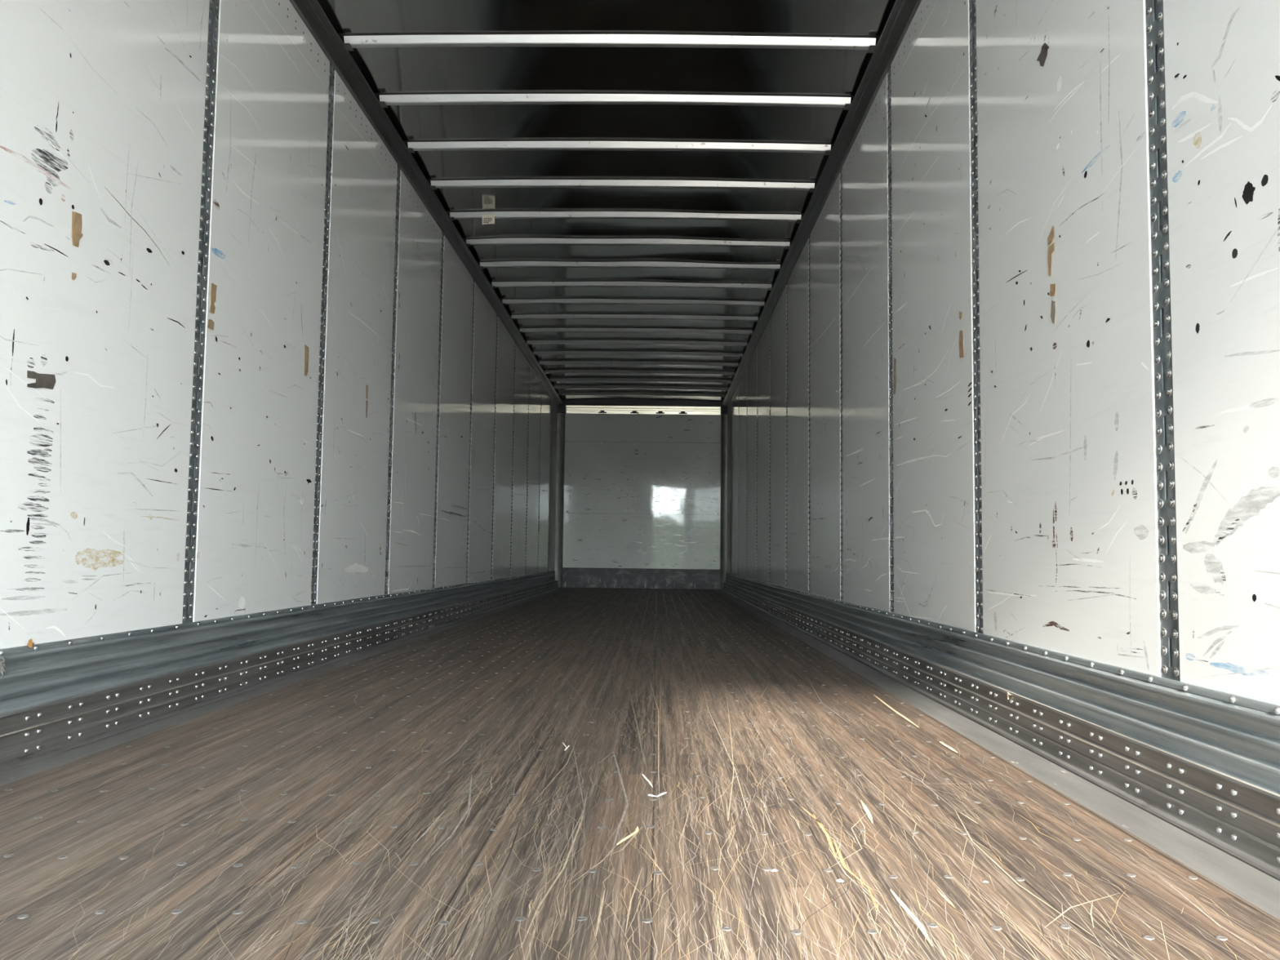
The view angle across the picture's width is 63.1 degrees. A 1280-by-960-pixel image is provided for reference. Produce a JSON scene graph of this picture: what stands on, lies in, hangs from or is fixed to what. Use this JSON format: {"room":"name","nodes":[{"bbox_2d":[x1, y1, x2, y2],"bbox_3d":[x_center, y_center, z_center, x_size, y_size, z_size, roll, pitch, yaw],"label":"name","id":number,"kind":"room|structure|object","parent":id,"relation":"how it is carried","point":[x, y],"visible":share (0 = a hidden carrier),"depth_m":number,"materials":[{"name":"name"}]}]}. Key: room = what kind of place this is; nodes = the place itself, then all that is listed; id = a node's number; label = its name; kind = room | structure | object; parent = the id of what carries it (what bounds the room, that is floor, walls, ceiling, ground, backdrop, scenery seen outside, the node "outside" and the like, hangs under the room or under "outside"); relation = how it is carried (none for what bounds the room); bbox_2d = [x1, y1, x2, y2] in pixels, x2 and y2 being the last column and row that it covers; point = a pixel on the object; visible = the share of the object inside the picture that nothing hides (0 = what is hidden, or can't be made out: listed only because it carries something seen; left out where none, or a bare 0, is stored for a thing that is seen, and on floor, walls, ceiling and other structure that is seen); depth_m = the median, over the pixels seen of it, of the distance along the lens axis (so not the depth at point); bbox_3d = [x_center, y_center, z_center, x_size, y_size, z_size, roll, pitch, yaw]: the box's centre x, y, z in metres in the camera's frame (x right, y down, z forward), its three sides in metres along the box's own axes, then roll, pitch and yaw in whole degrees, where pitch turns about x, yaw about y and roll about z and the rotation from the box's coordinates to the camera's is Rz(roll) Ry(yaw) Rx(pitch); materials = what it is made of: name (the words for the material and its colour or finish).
{"room":"truck trailer interior","nodes":[
{"label":"truck trailer interior","id":0,"kind":"room"},
{"bbox_2d":[316,0,895,401],"bbox_3d":[-0.103,-1.843,6.880,2.630,0.078,17.850,1,-4,1],"label":"ceiling","id":1,"kind":"structure","parent":0,"point":[772,72],"depth_m":5.74,"materials":[{"name":"metal"}]},
{"bbox_2d":[342,34,876,53],"bbox_3d":[-0.139,-1.960,4.680,2.382,0.054,0.075,1,-4,1],"label":"bow","id":2,"kind":"object","parent":1,"relation":"attached to","point":[473,40],"visible":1,"depth_m":4.66,"materials":[{"name":"metal"}]},
{"bbox_2d":[377,93,852,110],"bbox_3d":[-0.130,-1.917,5.279,2.382,0.056,0.075,1,-4,1],"label":"bow","id":3,"kind":"object","parent":1,"relation":"attached to","point":[436,99],"visible":1,"depth_m":5.26,"materials":[{"name":"metal"}]},
{"bbox_2d":[406,141,831,155],"bbox_3d":[-0.120,-1.873,5.877,2.382,0.054,0.075,1,-4,1],"label":"bow","id":4,"kind":"object","parent":1,"relation":"attached to","point":[455,145],"visible":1,"depth_m":5.86,"materials":[{"name":"metal"}]},
{"bbox_2d":[429,179,815,192],"bbox_3d":[-0.110,-1.829,6.475,2.382,0.054,0.075,1,-4,1],"label":"bow","id":5,"kind":"object","parent":1,"relation":"attached to","point":[646,184],"visible":1,"depth_m":6.45,"materials":[{"name":"metal"}]},
{"bbox_2d":[448,211,801,222],"bbox_3d":[-0.101,-1.786,7.074,2.382,0.056,0.075,1,-4,1],"label":"bow","id":6,"kind":"object","parent":1,"relation":"attached to","point":[476,215],"visible":1,"depth_m":7.05,"materials":[{"name":"metal"}]},
{"bbox_2d":[481,214,494,224],"bbox_3d":[-1.025,-1.761,7.049,0.086,0.071,0.012,0,-4,3],"label":"paper label","id":7,"kind":"object","parent":6,"relation":"hanging from","point":[486,219],"visible":1,"depth_m":7.05,"materials":[{"name":"beige paper"}]},
{"bbox_2d":[465,237,790,248],"bbox_3d":[-0.091,-1.741,7.672,2.382,0.054,0.075,1,-4,1],"label":"bow","id":8,"kind":"object","parent":1,"relation":"attached to","point":[523,241],"visible":1,"depth_m":7.65,"materials":[{"name":"metal"}]},
{"bbox_2d":[479,261,780,271],"bbox_3d":[-0.081,-1.698,8.270,2.382,0.054,0.075,1,-4,1],"label":"bow","id":9,"kind":"object","parent":1,"relation":"attached to","point":[498,264],"visible":1,"depth_m":8.25,"materials":[{"name":"metal"}]},
{"bbox_2d":[491,281,772,290],"bbox_3d":[-0.072,-1.655,8.868,2.382,0.056,0.075,1,-4,1],"label":"bow","id":10,"kind":"object","parent":1,"relation":"attached to","point":[495,284],"visible":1,"depth_m":8.85,"materials":[{"name":"metal"}]},
{"bbox_2d":[502,298,764,306],"bbox_3d":[-0.062,-1.610,9.467,2.382,0.054,0.075,1,-4,1],"label":"bow","id":11,"kind":"object","parent":1,"relation":"attached to","point":[615,301],"visible":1,"depth_m":9.45,"materials":[{"name":"metal"}]},
{"bbox_2d":[511,314,758,322],"bbox_3d":[-0.052,-1.567,10.065,2.382,0.054,0.075,1,-4,1],"label":"bow","id":12,"kind":"object","parent":1,"relation":"attached to","point":[514,317],"visible":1,"depth_m":10.04,"materials":[{"name":"metal"}]},
{"bbox_2d":[519,328,752,335],"bbox_3d":[-0.043,-1.524,10.663,2.382,0.056,0.075,1,-4,1],"label":"bow","id":13,"kind":"object","parent":1,"relation":"attached to","point":[522,330],"visible":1,"depth_m":10.64,"materials":[{"name":"metal"}]},
{"bbox_2d":[526,339,747,346],"bbox_3d":[-0.033,-1.479,11.262,2.382,0.054,0.075,1,-4,1],"label":"bow","id":14,"kind":"object","parent":1,"relation":"attached to","point":[573,341],"visible":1,"depth_m":11.24,"materials":[{"name":"metal"}]},
{"bbox_2d":[533,351,742,357],"bbox_3d":[-0.024,-1.435,11.860,2.382,0.054,0.075,1,-4,1],"label":"bow","id":15,"kind":"object","parent":1,"relation":"attached to","point":[535,353],"visible":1,"depth_m":11.84,"materials":[{"name":"metal"}]},
{"bbox_2d":[539,360,738,367],"bbox_3d":[-0.014,-1.392,12.458,2.382,0.056,0.075,1,-4,1],"label":"bow","id":16,"kind":"object","parent":1,"relation":"attached to","point":[541,362],"visible":1,"depth_m":12.44,"materials":[{"name":"metal"}]},
{"bbox_2d":[544,369,734,375],"bbox_3d":[-0.004,-1.348,13.057,2.382,0.054,0.075,1,-4,1],"label":"bow","id":17,"kind":"object","parent":1,"relation":"attached to","point":[643,371],"visible":1,"depth_m":13.03,"materials":[{"name":"metal"}]},
{"bbox_2d":[549,377,731,383],"bbox_3d":[0.005,-1.304,13.655,2.382,0.054,0.075,1,-4,1],"label":"bow","id":18,"kind":"object","parent":1,"relation":"attached to","point":[551,380],"visible":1,"depth_m":13.63,"materials":[{"name":"metal"}]},
{"bbox_2d":[553,385,728,391],"bbox_3d":[0.015,-1.261,14.253,2.382,0.056,0.075,1,-4,1],"label":"bow","id":19,"kind":"object","parent":1,"relation":"attached to","point":[557,386],"visible":1,"depth_m":14.23,"materials":[{"name":"metal"}]},
{"bbox_2d":[558,392,725,397],"bbox_3d":[0.024,-1.217,14.852,2.382,0.054,0.075,1,-4,1],"label":"bow","id":20,"kind":"object","parent":1,"relation":"attached to","point":[559,393],"visible":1,"depth_m":14.83,"materials":[{"name":"metal"}]},
{"bbox_2d":[0,587,1279,959],"bbox_3d":[-0.138,1.004,6.673,2.630,0.082,17.850,1,-4,1],"label":"floor","id":21,"kind":"structure","parent":0,"point":[424,798],"depth_m":1.85,"materials":[{"name":"brown wood"}]},
{"bbox_2d":[0,580,559,773],"bbox_3d":[-1.345,0.899,6.595,0.072,0.132,17.600,1,-4,1],"label":"base rail","id":22,"kind":"object","parent":21,"relation":"on","point":[31,735],"visible":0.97,"depth_m":3.22,"materials":[{"name":"metal"}]},
{"bbox_2d":[0,587,565,786],"bbox_3d":[-1.257,0.969,6.643,0.079,0.039,17.710,1,-4,1],"label":"strip","id":23,"kind":"object","parent":21,"relation":"on","point":[9,776],"visible":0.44,"depth_m":3.04,"materials":[{"name":"metal"}]},
{"bbox_2d":[554,403,565,587],"bbox_3d":[-1.189,0.227,15.530,0.121,2.731,0.128,1,-4,1],"label":"post","id":24,"kind":"object","parent":21,"relation":"on","point":[562,406],"visible":0.9,"depth_m":15.53,"materials":[{"name":"metal"}]},
{"bbox_2d":[616,826,638,844],"bbox_3d":[-0.017,0.607,1.784,0.010,0.003,0.125,0,-4,16],"label":"wood splinter","id":25,"kind":"object","parent":21,"relation":"on","point":[637,828],"visible":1,"depth_m":1.78,"materials":[{"name":"wood"}]},
{"bbox_2d":[642,773,653,787],"bbox_3d":[0.018,0.639,2.221,0.006,0.003,0.126,1,-4,-10],"label":"fiber curl","id":26,"kind":"object","parent":21,"relation":"on","point":[644,776],"visible":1,"depth_m":2.22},
{"bbox_2d":[648,791,666,796],"bbox_3d":[0.041,0.630,2.091,0.048,0.003,0.020,4,-5,-36],"label":"scrap","id":27,"kind":"object","parent":21,"relation":"on","point":[662,793],"visible":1,"depth_m":2.08,"materials":[{"name":"white paper"}]},
{"bbox_2d":[720,404,727,589],"bbox_3d":[1.240,0.254,15.489,0.097,2.731,0.128,1,-4,1],"label":"post","id":28,"kind":"object","parent":21,"relation":"on","point":[723,408],"visible":0.9,"depth_m":15.49,"materials":[{"name":"metal"}]},
{"bbox_2d":[860,800,872,822],"bbox_3d":[0.431,0.626,1.976,0.009,0.003,0.176,0,-4,5],"label":"wood splinter","id":29,"kind":"object","parent":21,"relation":"on","point":[868,812],"visible":1,"depth_m":1.97,"materials":[{"name":"wood"}]},
{"bbox_2d":[873,694,919,727],"bbox_3d":[0.806,0.729,3.318,0.009,0.003,0.695,1,-4,2],"label":"straw","id":30,"kind":"object","parent":21,"relation":"on","point":[886,704],"visible":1,"depth_m":3.28,"materials":[{"name":"plant"}]},
{"bbox_2d":[889,888,933,946],"bbox_3d":[0.365,0.584,1.400,0.010,0.003,0.217,1,-4,0],"label":"wood splinter","id":31,"kind":"object","parent":21,"relation":"on","point":[906,908],"visible":1,"depth_m":1.39,"materials":[{"name":"wood"}]},
{"bbox_2d":[939,741,957,752],"bbox_3d":[0.789,0.681,2.664,0.011,0.003,0.153,1,-4,1],"label":"wood splinter","id":32,"kind":"object","parent":21,"relation":"on","point":[942,743],"visible":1,"depth_m":2.66,"materials":[{"name":"wood"}]},
{"bbox_2d":[714,589,1279,919],"bbox_3d":[0.999,0.994,6.605,0.105,0.039,17.710,1,-4,1],"label":"strip","id":33,"kind":"object","parent":21,"relation":"on","point":[1254,886],"visible":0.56,"depth_m":2.10,"materials":[{"name":"metal"}]},
{"bbox_2d":[721,582,1279,880],"bbox_3d":[1.083,0.922,6.554,0.040,0.132,17.600,1,-4,1],"label":"base rail","id":34,"kind":"object","parent":21,"relation":"on","point":[1240,819],"visible":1,"depth_m":2.30,"materials":[{"name":"metal"}]},
{"bbox_2d":[554,404,727,590],"bbox_3d":[0.022,0.226,15.642,2.630,2.900,0.070,1,-4,1],"label":"wall","id":35,"kind":"structure","parent":0,"point":[571,405],"depth_m":15.59,"materials":[{"name":"white metal"}]},
{"bbox_2d":[562,567,719,589],"bbox_3d":[0.020,1.462,15.489,2.410,0.292,0.018,1,-4,1],"label":"kick plate","id":36,"kind":"object","parent":35,"relation":"attached to","point":[572,577],"visible":1,"depth_m":15.48,"materials":[{"name":"grey metal"}]},
{"bbox_2d":[562,513,720,569],"bbox_3d":[0.027,0.912,15.529,2.410,0.807,0.019,1,-4,1],"label":"panel","id":37,"kind":"object","parent":35,"relation":"attached to","point":[590,540],"visible":1,"depth_m":15.52,"materials":[{"name":"white plastic"}]},
{"bbox_2d":[563,441,720,515],"bbox_3d":[0.039,-0.029,15.598,2.410,1.074,0.018,1,-4,1],"label":"panel","id":38,"kind":"object","parent":35,"relation":"attached to","point":[600,477],"visible":1,"depth_m":15.60,"materials":[{"name":"white plastic"}]},
{"bbox_2d":[561,400,723,406],"bbox_3d":[0.037,-1.153,15.642,2.460,0.068,0.130,1,-4,1],"label":"trim","id":39,"kind":"structure","parent":35,"relation":"attached to","point":[576,402],"depth_m":15.58,"materials":[{"name":"grey metal"}]},
{"bbox_2d":[564,413,720,443],"bbox_3d":[0.048,-0.781,15.653,2.410,0.428,0.018,1,-4,1],"label":"panel","id":40,"kind":"object","parent":35,"relation":"attached to","point":[579,427],"visible":1,"depth_m":15.65,"materials":[{"name":"white plastic"}]},
{"bbox_2d":[565,404,720,414],"bbox_3d":[0.051,-1.053,15.667,2.350,0.124,0.046,1,-4,1],"label":"beam","id":41,"kind":"structure","parent":35,"relation":"attached to","point":[569,408],"depth_m":15.65,"materials":[{"name":"metal"}]},
{"bbox_3d":[-1.413,-0.436,6.798,0.045,2.900,17.850,1,-4,1],"label":"wall","id":42,"kind":"structure","parent":0,"visible":0},
{"bbox_2d":[0,0,209,648],"bbox_3d":[-1.458,-0.806,2.838,0.015,2.510,1.164,1,-4,1],"label":"wall panel","id":43,"kind":"object","parent":42,"relation":"attached to","point":[102,102],"depth_m":2.80,"materials":[{"name":"white plastic"}]},
{"bbox_2d":[182,0,219,623],"bbox_3d":[-1.448,-0.761,3.456,0.007,2.510,0.084,1,-4,1],"label":"wall post","id":44,"kind":"object","parent":42,"relation":"attached to","point":[214,6],"visible":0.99,"depth_m":3.44,"materials":[{"name":"metal"}]},
{"bbox_2d":[192,0,329,622],"bbox_3d":[-1.438,-0.716,4.074,0.015,2.510,1.164,1,-4,1],"label":"wall panel","id":45,"kind":"object","parent":42,"relation":"attached to","point":[257,466],"depth_m":3.97,"materials":[{"name":"white plastic"}]},
{"bbox_2d":[0,570,555,715],"bbox_3d":[-1.395,0.773,6.604,0.025,0.155,17.600,1,-4,1],"label":"band","id":46,"kind":"object","parent":42,"relation":"attached to","point":[42,673],"visible":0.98,"depth_m":3.34,"materials":[{"name":"metal"}]},
{"bbox_2d":[0,656,7,678],"bbox_3d":[-1.449,0.427,2.376,0.008,0.053,0.033,1,-4,1],"label":"tuft","id":47,"kind":"object","parent":46,"relation":"attached to","point":[2,661],"visible":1,"depth_m":2.37,"materials":[{"name":"grey"}]},
{"bbox_2d":[26,638,34,648],"bbox_3d":[-1.458,0.391,2.499,0.010,0.022,0.022,1,-4,1],"label":"leaf","id":48,"kind":"object","parent":46,"relation":"on","point":[30,644],"visible":1,"depth_m":2.50,"materials":[{"name":"orange plant"}]},
{"bbox_2d":[311,62,334,604],"bbox_3d":[-1.428,-0.671,4.692,0.007,2.510,0.084,1,-4,1],"label":"wall post","id":49,"kind":"object","parent":42,"relation":"attached to","point":[331,77],"visible":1,"depth_m":4.69,"materials":[{"name":"metal"}]},
{"bbox_2d":[316,70,397,604],"bbox_3d":[-1.418,-0.625,5.310,0.015,2.510,1.164,1,-4,1],"label":"wall panel","id":50,"kind":"object","parent":42,"relation":"attached to","point":[354,464],"depth_m":5.21,"materials":[{"name":"white plastic"}]},
{"bbox_2d":[384,164,400,594],"bbox_3d":[-1.408,-0.580,5.928,0.007,2.510,0.084,1,-4,1],"label":"wall post","id":51,"kind":"object","parent":42,"relation":"attached to","point":[398,175],"visible":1,"depth_m":5.93,"materials":[{"name":"metal"}]},
{"bbox_2d":[387,169,441,594],"bbox_3d":[-1.399,-0.535,6.546,0.012,2.510,1.164,1,-4,1],"label":"wall panel","id":52,"kind":"object","parent":42,"relation":"attached to","point":[411,560],"visible":1,"depth_m":6.46,"materials":[{"name":"white plastic"}]},
{"bbox_2d":[288,0,562,405],"bbox_3d":[-1.335,-1.797,6.816,0.080,0.100,17.690,1,-4,1],"label":"roof rail","id":53,"kind":"object","parent":42,"relation":"attached to","point":[310,11],"visible":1,"depth_m":5.81,"materials":[{"name":"metal"}]},
{"bbox_2d":[432,231,444,587],"bbox_3d":[-1.388,-0.490,7.164,0.007,2.510,0.084,1,-4,1],"label":"wall post","id":54,"kind":"object","parent":42,"relation":"attached to","point":[442,234],"visible":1,"depth_m":7.17,"materials":[{"name":"metal"}]},
{"bbox_2d":[434,235,473,587],"bbox_3d":[-1.380,-0.445,7.782,0.012,2.510,1.164,1,-4,1],"label":"wall panel","id":55,"kind":"object","parent":42,"relation":"attached to","point":[451,555],"visible":1,"depth_m":7.71,"materials":[{"name":"white plastic"}]},
{"bbox_2d":[466,280,475,582],"bbox_3d":[-1.368,-0.400,8.400,0.007,2.510,0.084,1,-4,1],"label":"wall post","id":56,"kind":"object","parent":42,"relation":"attached to","point":[473,326],"visible":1,"depth_m":8.40,"materials":[{"name":"metal"}]},
{"bbox_2d":[467,282,497,582],"bbox_3d":[-1.360,-0.354,9.018,0.012,2.510,1.164,1,-4,1],"label":"wall panel","id":57,"kind":"object","parent":42,"relation":"attached to","point":[481,494],"visible":1,"depth_m":8.95,"materials":[{"name":"white plastic"}]},
{"bbox_2d":[490,315,497,579],"bbox_3d":[-1.348,-0.309,9.636,0.007,2.510,0.084,1,-4,1],"label":"wall post","id":58,"kind":"object","parent":42,"relation":"attached to","point":[497,315],"visible":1,"depth_m":9.64,"materials":[{"name":"metal"}]},
{"bbox_2d":[492,316,515,579],"bbox_3d":[-1.340,-0.264,10.255,0.012,2.510,1.164,1,-4,1],"label":"wall panel","id":59,"kind":"object","parent":42,"relation":"attached to","point":[505,343],"visible":1,"depth_m":10.19,"materials":[{"name":"white metal"}]},
{"bbox_2d":[510,342,515,577],"bbox_3d":[-1.328,-0.219,10.873,0.007,2.510,0.084,1,-4,1],"label":"wall post","id":60,"kind":"object","parent":42,"relation":"attached to","point":[515,343],"visible":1,"depth_m":10.88,"materials":[{"name":"metal"}]},
{"bbox_2d":[511,343,528,577],"bbox_3d":[-1.320,-0.174,11.491,0.012,2.510,1.164,1,-4,1],"label":"wall panel","id":61,"kind":"object","parent":42,"relation":"attached to","point":[521,398],"visible":1,"depth_m":11.44,"materials":[{"name":"white metal"}]},
{"bbox_2d":[524,363,529,574],"bbox_3d":[-1.308,-0.129,12.109,0.007,2.510,0.084,1,-4,1],"label":"wall post","id":62,"kind":"object","parent":42,"relation":"attached to","point":[529,363],"visible":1,"depth_m":12.12,"materials":[{"name":"metal"}]},
{"bbox_2d":[525,364,541,574],"bbox_3d":[-1.300,-0.084,12.727,0.012,2.510,1.164,1,-4,1],"label":"wall panel","id":63,"kind":"object","parent":42,"relation":"attached to","point":[532,517],"visible":1,"depth_m":12.68,"materials":[{"name":"white metal"}]},
{"bbox_2d":[537,382,542,573],"bbox_3d":[-1.289,-0.038,13.345,0.007,2.510,0.084,1,-4,1],"label":"wall post","id":64,"kind":"object","parent":42,"relation":"attached to","point":[541,382],"visible":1,"depth_m":13.34,"materials":[{"name":"metal"}]},
{"bbox_2d":[537,382,551,573],"bbox_3d":[-1.280,0.007,13.963,0.012,2.510,1.164,1,-4,1],"label":"wall panel","id":65,"kind":"object","parent":42,"relation":"attached to","point":[545,396],"visible":1,"depth_m":13.91,"materials":[{"name":"white plastic"}]},
{"bbox_2d":[547,396,551,570],"bbox_3d":[-1.269,0.052,14.581,0.007,2.510,0.084,1,-4,1],"label":"wall post","id":66,"kind":"object","parent":42,"relation":"attached to","point":[551,397],"visible":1,"depth_m":14.58,"materials":[{"name":"metal"}]},
{"bbox_2d":[547,397,557,571],"bbox_3d":[-1.263,0.087,15.067,0.012,2.510,0.898,1,-4,1],"label":"wall panel","id":67,"kind":"object","parent":42,"relation":"attached to","point":[553,406],"visible":1,"depth_m":15.04,"materials":[{"name":"white plastic"}]},
{"bbox_3d":[1.172,-0.407,6.755,0.045,2.900,17.850,1,-4,1],"label":"wall","id":68,"kind":"structure","parent":0,"visible":0},
{"bbox_2d":[726,398,732,573],"bbox_3d":[1.289,0.116,15.025,0.012,2.510,0.896,1,-4,1],"label":"wall panel","id":69,"kind":"object","parent":68,"relation":"attached to","point":[729,408],"visible":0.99,"depth_m":14.98,"materials":[{"name":"white plastic"}]},
{"bbox_2d":[730,404,732,573],"bbox_3d":[1.279,0.080,14.540,0.007,2.510,0.084,1,-4,1],"label":"wall post","id":70,"kind":"object","parent":68,"relation":"attached to","point":[731,404],"visible":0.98,"depth_m":14.57,"materials":[{"name":"metal"}]},
{"bbox_2d":[731,385,738,575],"bbox_3d":[1.271,0.035,13.922,0.012,2.510,1.164,1,-4,1],"label":"wall panel","id":71,"kind":"object","parent":68,"relation":"attached to","point":[735,464],"visible":1,"depth_m":13.87,"materials":[{"name":"white metal"}]},
{"bbox_2d":[737,368,746,577],"bbox_3d":[1.251,-0.055,12.686,0.012,2.510,1.164,1,-4,1],"label":"wall panel","id":72,"kind":"object","parent":68,"relation":"attached to","point":[743,383],"visible":1,"depth_m":12.64,"materials":[{"name":"white plastic"}]},
{"bbox_2d":[746,365,747,577],"bbox_3d":[1.240,-0.100,12.068,0.007,2.510,0.084,1,-4,1],"label":"wall post","id":73,"kind":"object","parent":68,"relation":"attached to","point":[747,366],"visible":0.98,"depth_m":12.06,"materials":[{"name":"metal"}]},
{"bbox_2d":[746,345,757,579],"bbox_3d":[1.231,-0.145,11.450,0.012,2.510,1.164,1,-4,1],"label":"wall panel","id":74,"kind":"object","parent":68,"relation":"attached to","point":[752,366],"visible":1,"depth_m":11.39,"materials":[{"name":"white plastic"}]},
{"bbox_2d":[755,352,757,578],"bbox_3d":[1.220,-0.191,10.832,0.007,2.510,0.084,1,-4,1],"label":"wall post","id":75,"kind":"object","parent":68,"relation":"attached to","point":[757,353],"visible":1,"depth_m":10.84,"materials":[{"name":"metal"}]},
{"bbox_2d":[756,320,770,582],"bbox_3d":[1.211,-0.236,10.214,0.012,2.510,1.164,1,-4,1],"label":"wall panel","id":76,"kind":"object","parent":68,"relation":"attached to","point":[763,345],"visible":1,"depth_m":10.16,"materials":[{"name":"white metal"}]},
{"bbox_2d":[768,318,770,582],"bbox_3d":[1.200,-0.281,9.596,0.007,2.510,0.084,1,-4,1],"label":"wall post","id":77,"kind":"object","parent":68,"relation":"attached to","point":[770,318],"visible":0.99,"depth_m":9.61,"materials":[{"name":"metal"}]},
{"bbox_2d":[769,284,786,586],"bbox_3d":[1.192,-0.326,8.978,0.012,2.510,1.164,1,-4,1],"label":"wall panel","id":78,"kind":"object","parent":68,"relation":"attached to","point":[778,318],"visible":1,"depth_m":8.91,"materials":[{"name":"white metal"}]},
{"bbox_2d":[786,282,787,586],"bbox_3d":[1.180,-0.371,8.360,0.007,2.510,0.084,1,-4,1],"label":"wall post","id":79,"kind":"object","parent":68,"relation":"attached to","point":[787,282],"visible":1,"depth_m":8.37,"materials":[{"name":"metal"}]},
{"bbox_2d":[786,237,808,592],"bbox_3d":[1.172,-0.416,7.742,0.012,2.510,1.164,1,-4,1],"label":"wall panel","id":80,"kind":"object","parent":68,"relation":"attached to","point":[797,438],"visible":1,"depth_m":7.65,"materials":[{"name":"white metal"}]},
{"bbox_2d":[808,234,810,592],"bbox_3d":[1.160,-0.462,7.124,0.007,2.510,0.084,1,-4,1],"label":"wall post","id":81,"kind":"object","parent":68,"relation":"attached to","point":[809,269],"visible":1,"depth_m":7.15,"materials":[{"name":"metal"}]},
{"bbox_2d":[722,0,921,407],"bbox_3d":[1.124,-1.770,6.775,0.080,0.100,17.690,1,-4,1],"label":"roof rail","id":82,"kind":"object","parent":68,"relation":"attached to","point":[901,15],"visible":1,"depth_m":5.74,"materials":[{"name":"metal"}]},
{"bbox_2d":[809,172,840,599],"bbox_3d":[1.152,-0.507,6.506,0.012,2.510,1.164,1,-4,1],"label":"wall panel","id":83,"kind":"object","parent":68,"relation":"attached to","point":[824,288],"visible":1,"depth_m":6.42,"materials":[{"name":"white metal"}]},
{"bbox_2d":[840,167,843,600],"bbox_3d":[1.140,-0.552,5.888,0.007,2.510,0.084,1,-4,1],"label":"wall post","id":84,"kind":"object","parent":68,"relation":"attached to","point":[841,171],"visible":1,"depth_m":5.90,"materials":[{"name":"metal"}]},
{"bbox_2d":[842,73,890,611],"bbox_3d":[1.132,-0.597,5.270,0.012,2.510,1.164,1,-4,1],"label":"wall panel","id":85,"kind":"object","parent":68,"relation":"attached to","point":[865,269],"visible":1,"depth_m":5.17,"materials":[{"name":"white metal"}]},
{"bbox_2d":[887,66,893,612],"bbox_3d":[1.120,-0.642,4.652,0.007,2.510,0.084,1,-4,1],"label":"wall post","id":86,"kind":"object","parent":68,"relation":"attached to","point":[889,74],"visible":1,"depth_m":4.65,"materials":[{"name":"metal"}]},
{"bbox_2d":[890,0,976,631],"bbox_3d":[1.111,-0.687,4.034,0.015,2.510,1.164,1,-4,1],"label":"wall panel","id":87,"kind":"object","parent":68,"relation":"attached to","point":[934,472],"depth_m":3.92,"materials":[{"name":"white metal"}]},
{"bbox_2d":[968,0,982,633],"bbox_3d":[1.101,-0.733,3.416,0.007,2.510,0.084,1,-4,1],"label":"wall post","id":88,"kind":"object","parent":68,"relation":"attached to","point":[972,6],"visible":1,"depth_m":3.40,"materials":[{"name":"metal"}]},
{"bbox_2d":[724,573,1279,795],"bbox_3d":[1.121,0.801,6.562,0.025,0.155,17.600,1,-4,1],"label":"band","id":89,"kind":"object","parent":68,"relation":"attached to","point":[1236,736],"visible":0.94,"depth_m":2.39,"materials":[{"name":"metal"}]},
{"bbox_2d":[975,0,1161,676],"bbox_3d":[1.091,-0.778,2.798,0.015,2.510,1.164,1,-4,1],"label":"wall panel","id":90,"kind":"object","parent":68,"relation":"attached to","point":[1070,536],"depth_m":2.63,"materials":[{"name":"white metal"}]},
{"bbox_2d":[1145,0,1180,681],"bbox_3d":[1.081,-0.823,2.180,0.007,2.510,0.084,1,-4,1],"label":"wall post","id":91,"kind":"object","parent":68,"relation":"attached to","point":[1157,155],"visible":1,"depth_m":2.14,"materials":[{"name":"metal"}]},
{"bbox_2d":[1163,0,1279,705],"bbox_3d":[1.072,-0.868,1.562,0.012,2.510,1.164,1,-4,1],"label":"wall panel","id":92,"kind":"object","parent":68,"relation":"attached to","point":[1222,57],"visible":0.99,"depth_m":1.90,"materials":[{"name":"white metal"}]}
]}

